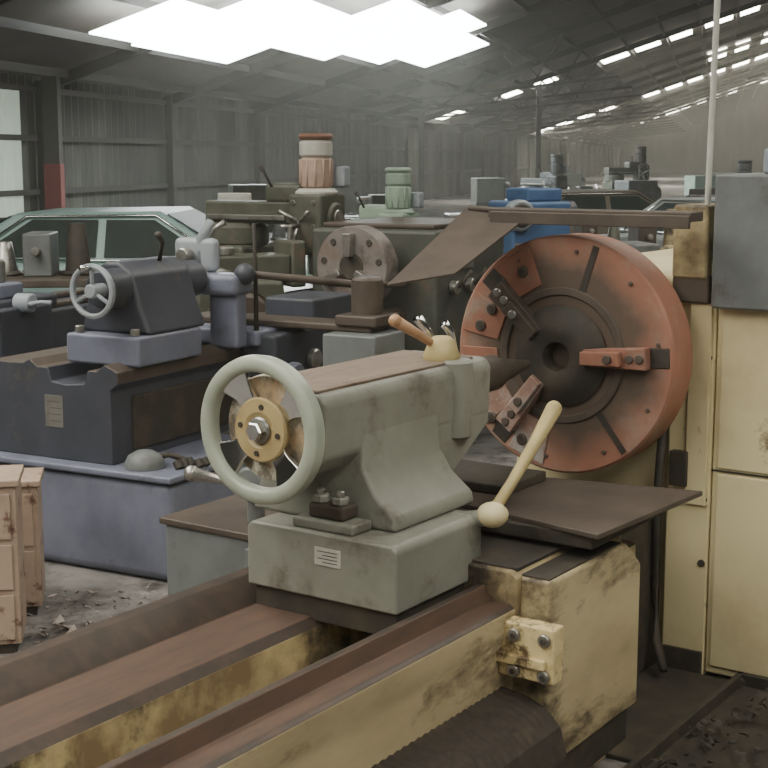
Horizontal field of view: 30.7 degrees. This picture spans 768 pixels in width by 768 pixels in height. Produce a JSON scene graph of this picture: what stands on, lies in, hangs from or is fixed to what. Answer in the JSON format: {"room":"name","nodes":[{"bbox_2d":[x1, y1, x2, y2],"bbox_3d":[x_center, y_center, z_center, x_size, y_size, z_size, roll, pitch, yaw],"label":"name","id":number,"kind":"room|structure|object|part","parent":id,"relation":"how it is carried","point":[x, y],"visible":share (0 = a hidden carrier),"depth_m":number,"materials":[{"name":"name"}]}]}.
{"room":"metal workshop","nodes":[
{"label":"metal workshop","id":0,"kind":"room"},
{"bbox_2d":[0,73,622,220],"bbox_3d":[7.388,-13.105,82.122,45.771,3.200,193.530,0,9,0],"label":"wall","id":1,"kind":"structure","parent":0,"point":[86,164],"depth_m":33.64,"materials":[{"name":"grey metal"}]},
{"bbox_2d":[0,89,23,217],"bbox_3d":[-6.996,-3.587,21.590,0.060,2.200,5.999,2,9,13],"label":"window","id":2,"kind":"structure","parent":1,"relation":"in","point":[11,174],"depth_m":24.04,"materials":[{"name":"white glass"}]},
{"bbox_2d":[0,172,763,767],"bbox_3d":[28.871,-10.625,77.428,88.582,0.200,203.747,0,9,0],"label":"floor","id":3,"kind":"structure","parent":0,"point":[60,577],"depth_m":5.82,"materials":[{"name":"concrete"}]},
{"bbox_2d":[0,464,26,653],"bbox_3d":[-1.653,0.643,4.992,0.724,0.640,0.287,-2,9,-10],"label":"base cabinet","id":4,"kind":"object","parent":3,"relation":"on","point":[13,612],"visible":0.97,"depth_m":4.95,"materials":[{"name":"beige paint"}]},
{"bbox_3d":[-1.634,0.474,4.852,0.660,0.163,0.010,-2,9,-10],"label":"drawer","id":5,"kind":"part","parent":4,"relation":"part of","materials":[{"name":"beige paint"}]},
{"bbox_3d":[-1.634,0.655,4.881,0.660,0.163,0.010,-2,9,-10],"label":"drawer","id":6,"kind":"part","parent":4,"relation":"part of","materials":[{"name":"beige paint"}]},
{"bbox_3d":[-1.634,0.837,4.910,0.660,0.163,0.010,-2,9,-10],"label":"drawer","id":7,"kind":"part","parent":4,"relation":"part of","materials":[{"name":"beige paint"}]},
{"bbox_2d":[21,467,45,614],"bbox_3d":[-1.633,0.625,5.414,0.624,0.540,0.267,-2,9,-10],"label":"base cabinet","id":8,"kind":"object","parent":3,"relation":"on","point":[31,479],"visible":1,"depth_m":5.37,"materials":[{"name":"beige paint"}]},
{"bbox_3d":[-1.615,0.525,5.294,0.560,0.205,0.010,-2,9,-10],"label":"drawer","id":9,"kind":"part","parent":8,"relation":"part of","materials":[{"name":"beige paint"}]},
{"bbox_3d":[-1.615,0.748,5.330,0.560,0.205,0.010,-2,9,-10],"label":"drawer","id":10,"kind":"part","parent":8,"relation":"part of","materials":[{"name":"beige paint"}]},
{"bbox_2d":[0,259,87,356],"bbox_3d":[-2.012,-0.126,7.732,0.760,1.285,2.200,4,10,24],"label":"lathe","id":11,"kind":"object","parent":3,"relation":"on","point":[29,321],"visible":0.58,"depth_m":7.43,"materials":[{"name":"blue paint"}]},
{"bbox_3d":[-2.050,-0.596,7.396,0.100,0.120,0.100,4,10,24],"label":"tool post","id":12,"kind":"part","parent":11,"relation":"part of","materials":[{"name":"metal"}]},
{"bbox_3d":[-1.797,-0.421,7.317,0.072,0.023,0.112,4,10,24],"label":"cross feed handle","id":13,"kind":"part","parent":11,"relation":"part of","materials":[{"name":"grey metal"}]},
{"bbox_2d":[0,223,94,287],"bbox_3d":[-3.202,-0.505,10.066,2.402,1.290,0.800,-1,9,-5],"label":"machine","id":14,"kind":"object","parent":3,"relation":"on","point":[41,269],"visible":0.56,"depth_m":9.90,"materials":[{"name":"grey metal"}]},
{"bbox_2d":[41,76,65,209],"bbox_3d":[-5.803,-3.794,24.601,0.300,3.150,0.300,0,9,0],"label":"steel post","id":15,"kind":"object","parent":3,"relation":"on","point":[53,166],"visible":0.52,"depth_m":24.42,"materials":[{"name":"grey metal"}]},
{"bbox_3d":[-5.803,-3.794,24.601,0.280,3.150,0.280,0,9,0],"label":"post","id":16,"kind":"part","parent":15,"relation":"part of","materials":[{"name":"metal"}]},
{"bbox_2d":[27,583,167,642],"bbox_3d":[-1.604,0.918,5.180,2.014,0.034,1.210,0,9,0],"label":"debris","id":17,"kind":"object","parent":3,"relation":"on","point":[70,628],"visible":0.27,"depth_m":5.34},
{"bbox_2d":[0,206,306,292],"bbox_3d":[-1.965,-0.868,12.219,4.870,1.320,1.770,1,9,4],"label":"car","id":18,"kind":"object","parent":3,"relation":"on","point":[113,233],"visible":0.02,"depth_m":11.47,"materials":[{"name":"teal paint"}]},
{"bbox_3d":[-2.849,-1.196,11.490,1.000,0.302,0.124,1,9,4],"label":"glass","id":19,"kind":"part","parent":18,"relation":"part of","materials":[{"name":"clear glass"}]},
{"bbox_3d":[-2.375,-1.199,11.457,2.164,0.374,0.166,1,9,4],"label":"drip rail","id":20,"kind":"part","parent":18,"relation":"part of","materials":[{"name":"metal"}]},
{"bbox_3d":[-1.841,-1.184,11.421,0.880,0.302,0.124,1,9,4],"label":"door glass","id":21,"kind":"part","parent":18,"relation":"part of","materials":[{"name":"glass"}]},
{"bbox_2d":[218,193,251,199],"bbox_3d":[-1.080,-0.638,10.229,0.300,1.500,0.300,-1,9,-8],"label":"electrical panel","id":22,"kind":"object","parent":3,"relation":"on","point":[221,196],"visible":0.19,"depth_m":10.05,"materials":[{"name":"white paint"}]},
{"bbox_3d":[-1.071,-1.280,10.061,0.200,0.140,0.008,-1,9,-8],"label":"door","id":23,"kind":"part","parent":22,"relation":"part of","materials":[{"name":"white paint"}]},
{"bbox_2d":[173,219,305,433],"bbox_3d":[-0.938,-0.286,8.368,0.980,1.397,0.730,-5,11,-30],"label":"machine","id":24,"kind":"object","parent":3,"relation":"on","point":[288,256],"visible":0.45,"depth_m":8.30,"materials":[{"name":"metal"}]},
{"bbox_3d":[-0.999,-0.854,8.201,0.161,0.221,0.040,2,9,15],"label":"ram lever","id":25,"kind":"part","parent":24,"relation":"part of","materials":[{"name":"metal"}]},
{"bbox_3d":[-0.573,-0.955,8.491,0.120,0.023,0.024,-5,11,-30],"label":"tool head handle","id":26,"kind":"part","parent":24,"relation":"part of","materials":[{"name":"metal"}]},
{"bbox_2d":[0,217,503,580],"bbox_3d":[-0.546,-0.194,7.572,2.040,1.470,3.720,5,10,28],"label":"lathe","id":27,"kind":"object","parent":3,"relation":"on","point":[144,358],"visible":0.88,"depth_m":6.17,"materials":[{"name":"blue paint"}]},
{"bbox_3d":[-1.426,0.117,6.053,0.100,0.140,0.003,5,10,28],"label":"maker plate","id":28,"kind":"part","parent":27,"relation":"part of","materials":[{"name":"metal"}]},
{"bbox_3d":[-1.235,-0.481,5.803,0.024,0.023,0.070,5,10,28],"label":"crank knob","id":29,"kind":"part","parent":27,"relation":"part of","materials":[{"name":"metal"}]},
{"bbox_3d":[-0.989,-0.607,6.176,0.037,0.135,0.090,0,9,-1],"label":"tailstock lever","id":30,"kind":"part","parent":27,"relation":"part of","materials":[{"name":"metal"}]},
{"bbox_2d":[124,449,209,470],"bbox_3d":[-0.919,0.320,5.896,0.353,0.084,0.170,1,9,8],"label":"work lamp","id":31,"kind":"object","parent":27,"relation":"on","point":[141,459],"visible":0.84,"depth_m":5.87,"materials":[{"name":"grey metal"}]},
{"bbox_3d":[-1.010,0.313,5.907,0.170,0.075,0.170,-3,10,-20],"label":"lamp shade","id":32,"kind":"part","parent":31,"relation":"part of","materials":[{"name":"grey paint"}]},
{"bbox_3d":[-0.881,0.315,5.933,0.151,0.060,0.035,-1,9,-8],"label":"lamp arm","id":33,"kind":"part","parent":31,"relation":"part of"},
{"bbox_3d":[-0.881,-0.611,6.607,0.240,0.160,0.060,5,10,28],"label":"steady arm plate","id":34,"kind":"part","parent":27,"relation":"part of","materials":[{"name":"grey paint"}]},
{"bbox_3d":[-0.841,-0.642,6.580,0.101,0.270,0.067,5,10,28],"label":"steady arm","id":35,"kind":"part","parent":27,"relation":"part of","materials":[{"name":"grey paint"}]},
{"bbox_3d":[-0.729,-0.309,6.557,0.160,0.280,0.090,5,10,28],"label":"steady leg","id":36,"kind":"part","parent":27,"relation":"part of","materials":[{"name":"blue paint"}]},
{"bbox_3d":[-0.603,-0.501,6.552,0.024,0.500,0.029,5,10,28],"label":"upright lever","id":37,"kind":"part","parent":27,"relation":"part of","materials":[{"name":"brown metal"}]},
{"bbox_3d":[-0.258,-0.499,6.691,0.853,0.120,0.068,-5,11,-29],"label":"long lever","id":38,"kind":"part","parent":27,"relation":"part of","materials":[{"name":"brown metal"}]},
{"bbox_3d":[-0.078,-0.306,6.568,0.220,0.050,0.240,5,10,28],"label":"tool post plate","id":39,"kind":"part","parent":27,"relation":"part of","materials":[{"name":"brown metal"}]},
{"bbox_3d":[-0.078,-0.399,6.553,0.150,0.200,0.150,5,10,28],"label":"tool post","id":40,"kind":"part","parent":27,"relation":"part of","materials":[{"name":"brown metal"}]},
{"bbox_3d":[0.166,-0.994,8.637,0.750,0.030,0.870,5,10,28],"label":"headstock lid","id":41,"kind":"part","parent":27,"relation":"part of","materials":[{"name":"brown metal"}]},
{"bbox_3d":[0.478,-0.614,8.185,0.093,0.113,0.028,0,9,0],"label":"speed lever","id":42,"kind":"part","parent":27,"relation":"part of","materials":[{"name":"metal"}]},
{"bbox_3d":[0.468,-0.746,8.325,0.010,0.120,0.300,5,10,28],"label":"speed plate","id":43,"kind":"part","parent":27,"relation":"part of","materials":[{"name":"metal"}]},
{"bbox_3d":[0.581,-0.646,8.382,0.093,0.113,0.028,1,9,9],"label":"speed lever","id":44,"kind":"part","parent":27,"relation":"part of","materials":[{"name":"black metal"}]},
{"bbox_2d":[205,133,351,293],"bbox_3d":[-0.679,-0.641,8.988,1.126,1.900,1.262,5,11,30],"label":"machine","id":45,"kind":"object","parent":3,"relation":"on","point":[311,202],"visible":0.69,"depth_m":8.67,"materials":[{"name":"metal"}]},
{"bbox_3d":[-0.739,-1.292,8.693,0.097,0.139,0.032,-5,11,-30],"label":"belt handle","id":46,"kind":"part","parent":45,"relation":"part of","materials":[{"name":"black metal"}]},
{"bbox_3d":[-0.586,-1.032,8.598,0.136,0.083,0.029,0,9,0],"label":"feed handle","id":47,"kind":"part","parent":45,"relation":"part of","materials":[{"name":"metal"}]},
{"bbox_3d":[-0.539,-0.930,8.584,0.029,0.136,0.083,5,11,30],"label":"feed handle","id":48,"kind":"part","parent":45,"relation":"part of","materials":[{"name":"metal"}]},
{"bbox_3d":[-0.489,-1.024,8.543,0.029,0.083,0.136,-5,11,-30],"label":"feed handle","id":49,"kind":"part","parent":45,"relation":"part of","materials":[{"name":"metal"}]},
{"bbox_3d":[-0.421,-1.452,8.643,0.206,0.105,0.206,5,11,30],"label":"motor","id":50,"kind":"part","parent":45,"relation":"part of","materials":[{"name":"white paint"}]},
{"bbox_3d":[-0.421,-1.307,8.666,0.200,0.189,0.200,5,11,30],"label":"motor","id":51,"kind":"part","parent":45,"relation":"part of","materials":[{"name":"orange paint"}]},
{"bbox_2d":[228,184,384,232],"bbox_3d":[-1.000,-2.445,21.890,2.800,1.350,0.600,-2,9,-15],"label":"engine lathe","id":52,"kind":"object","parent":3,"relation":"on","point":[257,191],"visible":0.12,"depth_m":21.34,"materials":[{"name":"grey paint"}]},
{"bbox_2d":[269,213,459,242],"bbox_3d":[-0.001,-1.247,14.504,2.400,1.340,0.800,-1,9,-5],"label":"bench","id":53,"kind":"object","parent":3,"relation":"on","point":[277,233],"visible":0.06,"depth_m":14.30,"materials":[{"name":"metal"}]},
{"bbox_2d":[307,167,423,275],"bbox_3d":[-0.127,-0.757,10.390,0.998,1.683,1.118,5,11,30],"label":"machine","id":54,"kind":"object","parent":3,"relation":"on","point":[399,198],"visible":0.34,"depth_m":10.04,"materials":[{"name":"metal"}]},
{"bbox_3d":[-0.179,-1.334,10.129,0.086,0.123,0.029,-5,11,-30],"label":"belt handle","id":55,"kind":"part","parent":54,"relation":"part of","materials":[{"name":"metal"}]},
{"bbox_3d":[0.102,-1.347,10.105,0.177,0.167,0.177,5,11,30],"label":"motor","id":56,"kind":"part","parent":54,"relation":"part of","materials":[{"name":"green metal"}]},
{"bbox_3d":[0.102,-1.476,10.085,0.182,0.093,0.182,5,11,30],"label":"motor","id":57,"kind":"part","parent":54,"relation":"part of","materials":[{"name":"green metal"}]},
{"bbox_2d":[0,0,767,767],"bbox_3d":[0.119,-2.328,3.441,2.012,7.000,5.598,6,11,34],"label":"lathe","id":58,"kind":"object","parent":3,"relation":"on","point":[367,593],"visible":1,"depth_m":3.68,"materials":[{"name":"beige paint"}]},
{"bbox_3d":[-0.609,0.282,4.426,0.052,0.052,0.052,6,11,34],"label":"crank knob","id":59,"kind":"part","parent":58,"relation":"part of","materials":[{"name":"metal"}]},
{"bbox_3d":[-0.509,0.294,4.360,0.203,0.042,0.047,6,11,34],"label":"crank handle","id":60,"kind":"part","parent":58,"relation":"part of","materials":[{"name":"metal"}]},
{"bbox_3d":[-0.401,0.375,4.388,0.056,0.120,0.056,6,11,34],"label":"crank post","id":61,"kind":"part","parent":58,"relation":"part of","materials":[{"name":"grey metal"}]},
{"bbox_2d":[249,417,269,443],"bbox_3d":[-0.302,0.112,3.383,0.068,0.068,0.009,6,11,34],"label":"bolt","id":62,"kind":"object","parent":58,"relation":"in","point":[262,423],"depth_m":3.37,"materials":[{"name":"metal"}]},
{"bbox_3d":[-0.273,0.105,3.426,0.264,0.264,0.030,6,11,34],"label":"dial plate","id":63,"kind":"part","parent":58,"relation":"part of","materials":[{"name":"gold metal"}]},
{"bbox_3d":[-0.139,0.428,3.451,0.080,0.045,0.003,6,11,34],"label":"maker plate","id":64,"kind":"part","parent":58,"relation":"part of","materials":[{"name":"silver metal"}]},
{"bbox_3d":[-0.050,-0.037,3.730,0.236,0.009,0.725,6,11,34],"label":"barrel plate","id":65,"kind":"part","parent":58,"relation":"part of","materials":[{"name":"brown metal"}]},
{"bbox_3d":[0.030,-0.171,3.791,0.036,0.036,0.036,6,11,34],"label":"clamp lever","id":66,"kind":"part","parent":58,"relation":"part of","materials":[{"name":"brown wood"}]},
{"bbox_3d":[0.087,-0.140,3.842,0.161,0.107,0.034,-7,12,-38],"label":"clamp lever","id":67,"kind":"part","parent":58,"relation":"part of","materials":[{"name":"brown wood"}]},
{"bbox_3d":[0.379,0.199,3.771,0.046,0.252,0.380,6,11,32],"label":"lever arm","id":68,"kind":"part","parent":58,"relation":"part of"},
{"bbox_3d":[0.473,0.069,3.902,0.046,0.046,0.046,6,11,34],"label":"lever knob","id":69,"kind":"part","parent":58,"relation":"part of","materials":[{"name":"beige plastic"}]},
{"bbox_3d":[0.487,0.330,4.027,0.659,0.015,0.609,6,11,34],"label":"compound plate","id":70,"kind":"part","parent":58,"relation":"part of","materials":[{"name":"brown metal"}]},
{"bbox_3d":[1.813,0.284,5.143,0.650,1.260,1.600,6,11,34],"label":"panel","id":71,"kind":"part","parent":58,"relation":"part of","materials":[{"name":"beige paint"}]},
{"bbox_3d":[1.359,0.653,4.532,0.610,0.665,0.015,6,11,34],"label":"panel door","id":72,"kind":"part","parent":58,"relation":"part of","materials":[{"name":"beige paint"}]},
{"bbox_3d":[1.359,0.042,4.434,0.610,0.535,0.015,6,11,34],"label":"panel door","id":73,"kind":"part","parent":58,"relation":"part of","materials":[{"name":"beige paint"}]},
{"bbox_2d":[0,0,767,209],"bbox_3d":[30.516,-16.919,83.457,84.646,10.305,186.900,0,9,0],"label":"roof trusses","id":74,"kind":"structure","parent":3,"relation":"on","point":[679,122],"depth_m":52.60,"materials":[{"name":"metal"}]},
{"bbox_2d":[418,112,425,207],"bbox_3d":[1.317,-7.969,49.592,0.360,3.428,0.360,0,9,0],"label":"steel post","id":75,"kind":"object","parent":3,"relation":"on","point":[420,114],"visible":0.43,"depth_m":49.46,"materials":[{"name":"grey metal"}]},
{"bbox_2d":[488,187,577,254],"bbox_3d":[1.173,-0.771,10.989,0.720,1.520,0.590,-3,10,-20],"label":"machine","id":76,"kind":"object","parent":3,"relation":"on","point":[525,197],"visible":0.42,"depth_m":10.73,"materials":[{"name":"blue paint"}]},
{"bbox_3d":[1.425,-1.346,11.038,0.150,0.200,0.200,-3,10,-20],"label":"motor","id":77,"kind":"part","parent":76,"relation":"part of","materials":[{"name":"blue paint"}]},
{"bbox_2d":[471,178,597,206],"bbox_3d":[3.200,-3.560,28.801,2.800,1.350,0.600,-2,9,-10],"label":"engine lathe","id":78,"kind":"object","parent":3,"relation":"on","point":[483,190],"visible":0.34,"depth_m":28.31,"materials":[{"name":"grey paint"}]},
{"bbox_2d":[535,87,541,177],"bbox_3d":[6.005,-9.329,54.494,0.360,4.550,0.360,0,9,0],"label":"steel post","id":79,"kind":"object","parent":3,"relation":"on","point":[539,90],"visible":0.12,"depth_m":54.33,"materials":[{"name":"metal"}]},
{"bbox_2d":[520,154,574,189],"bbox_3d":[2.727,-2.979,23.757,1.202,1.810,1.073,-8,12,-39],"label":"machine","id":80,"kind":"object","parent":3,"relation":"on","point":[555,178],"visible":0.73,"depth_m":23.34,"materials":[{"name":"grey paint"}]},
{"bbox_3d":[2.889,-3.740,23.358,0.196,0.100,0.196,-8,12,-39],"label":"motor","id":81,"kind":"part","parent":80,"relation":"part of","materials":[{"name":"grey paint"}]},
{"bbox_3d":[2.889,-3.602,23.380,0.190,0.180,0.190,-8,12,-39],"label":"motor","id":82,"kind":"part","parent":80,"relation":"part of","materials":[{"name":"grey paint"}]},
{"bbox_2d":[505,189,655,233],"bbox_3d":[3.086,-2.031,19.421,4.870,1.320,1.770,-2,9,-15],"label":"car","id":83,"kind":"object","parent":3,"relation":"on","point":[614,199],"visible":0.02,"depth_m":18.62,"materials":[{"name":"beige paint"}]},
{"bbox_3d":[2.467,-2.318,18.444,1.000,0.302,0.124,-2,9,-15],"label":"glass","id":84,"kind":"part","parent":83,"relation":"part of","materials":[{"name":"glass"}]},
{"bbox_3d":[2.925,-2.347,18.565,2.164,0.374,0.166,-2,9,-15],"label":"drip rail","id":85,"kind":"part","parent":83,"relation":"part of","materials":[{"name":"metal"}]},
{"bbox_3d":[3.443,-2.360,18.702,0.880,0.302,0.124,-2,9,-15],"label":"door glass","id":86,"kind":"part","parent":83,"relation":"part of","materials":[{"name":"glass"}]},
{"bbox_2d":[514,241,672,252],"bbox_3d":[1.947,-0.351,9.298,2.400,1.230,0.800,-2,9,-10],"label":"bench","id":87,"kind":"object","parent":3,"relation":"on","point":[641,246],"visible":0.02,"depth_m":8.97,"materials":[{"name":"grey metal"}]},
{"bbox_2d":[562,173,650,188],"bbox_3d":[6.000,-4.995,37.686,2.800,1.350,0.600,-2,9,-10],"label":"engine lathe","id":88,"kind":"object","parent":3,"relation":"on","point":[573,179],"visible":0.16,"depth_m":37.19,"materials":[{"name":"metal"}]},
{"bbox_2d":[573,209,673,249],"bbox_3d":[2.077,-0.931,12.625,2.445,1.314,0.800,-1,9,-4],"label":"bench","id":89,"kind":"object","parent":3,"relation":"on","point":[634,234],"visible":0.19,"depth_m":12.50,"materials":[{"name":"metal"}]},
{"bbox_2d":[602,146,648,188],"bbox_3d":[5.122,-4.053,29.840,1.180,1.991,1.322,-3,10,-20],"label":"machine","id":90,"kind":"object","parent":3,"relation":"on","point":[639,169],"visible":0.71,"depth_m":29.65,"materials":[{"name":"metal"}]},
{"bbox_3d":[5.465,-4.948,29.761,0.216,0.110,0.216,-3,10,-20],"label":"motor","id":91,"kind":"part","parent":90,"relation":"part of","materials":[{"name":"grey metal"}]},
{"bbox_3d":[5.465,-4.796,29.786,0.209,0.198,0.209,-3,10,-20],"label":"motor","id":92,"kind":"part","parent":90,"relation":"part of","materials":[{"name":"grey metal"}]},
{"bbox_2d":[615,180,688,200],"bbox_3d":[5.600,-3.082,25.839,2.800,1.350,0.600,-3,10,-20],"label":"engine lathe","id":93,"kind":"object","parent":3,"relation":"on","point":[650,188],"visible":0.2,"depth_m":25.19,"materials":[{"name":"grey paint"}]},
{"bbox_2d":[598,197,714,247],"bbox_3d":[4.192,-1.396,15.488,1.770,1.320,4.870,-5,11,-30],"label":"car","id":94,"kind":"object","parent":3,"relation":"on","point":[662,204],"visible":0.02,"depth_m":15.77,"materials":[{"name":"white paint"}]},
{"bbox_3d":[3.145,-1.887,15.773,0.124,0.302,1.000,-5,11,-30],"label":"glass","id":95,"kind":"part","parent":94,"relation":"part of","materials":[{"name":"glass"}]},
{"bbox_3d":[3.384,-1.830,15.367,0.166,0.374,2.164,-5,11,-30],"label":"drip rail","id":96,"kind":"part","parent":94,"relation":"part of","materials":[{"name":"metal"}]},
{"bbox_2d":[605,664,727,762],"bbox_3d":[0.846,1.044,4.470,0.305,0.015,0.770,6,11,34],"label":"floor plate","id":97,"kind":"object","parent":3,"relation":"on","point":[662,699],"visible":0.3,"depth_m":4.52,"materials":[{"name":"brown metal"}]},
{"bbox_2d":[623,672,767,767],"bbox_3d":[1.103,1.096,3.931,0.720,0.082,1.330,6,11,34],"label":"tray","id":98,"kind":"object","parent":3,"relation":"on","point":[729,728],"visible":1,"depth_m":4.23,"materials":[{"name":"metal"}]},
{"bbox_2d":[684,175,715,196],"bbox_3d":[8.400,-4.198,32.750,2.800,1.350,0.600,-2,9,-15],"label":"engine lathe","id":99,"kind":"object","parent":3,"relation":"on","point":[691,181],"visible":0.08,"depth_m":32.17,"materials":[{"name":"metal"}]},
{"bbox_2d":[689,160,752,196],"bbox_3d":[4.538,-2.149,18.900,1.019,1.720,1.142,3,10,20],"label":"machine","id":100,"kind":"object","parent":3,"relation":"on","point":[744,166],"visible":0.12,"depth_m":18.61,"materials":[{"name":"grey paint"}]},
{"bbox_3d":[4.802,-2.890,18.631,0.186,0.095,0.186,3,10,20],"label":"motor","id":101,"kind":"part","parent":100,"relation":"part of","materials":[{"name":"grey paint"}]},
{"bbox_3d":[4.802,-2.759,18.652,0.180,0.171,0.180,3,10,20],"label":"motor","id":102,"kind":"part","parent":100,"relation":"part of","materials":[{"name":"grey paint"}]},
{"bbox_2d":[0,0,767,141],"bbox_3d":[28.871,-17.368,76.339,89.166,7.260,203.885,0,9,0],"label":"ceiling","id":103,"kind":"structure","parent":0,"point":[84,16],"depth_m":38.89,"materials":[{"name":"grey metal"}]},
{"bbox_2d":[89,0,488,66],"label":"skylight","id":104,"kind":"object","parent":103,"relation":"attached to","point":[404,30],"depth_m":26.24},
{"bbox_2d":[0,0,767,196],"bbox_3d":[28.574,-16.287,76.585,87.969,9.048,203.602,0,9,0],"label":"roof purlins","id":105,"kind":"structure","parent":103,"relation":"attached to","point":[8,23],"depth_m":33.44,"materials":[{"name":"metal"}]},
{"bbox_2d":[438,6,767,132],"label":"window","id":106,"kind":"structure","parent":103,"relation":"attached to","point":[683,34],"depth_m":55.56,"materials":[{"name":"white glass"}]},
{"bbox_2d":[624,101,767,171],"bbox_3d":[51.756,-31.266,172.163,42.812,10.360,10.120,0,9,0],"label":"wall","id":107,"kind":"structure","parent":0,"point":[742,134],"depth_m":174.91,"materials":[{"name":"grey metal"}]}
]}

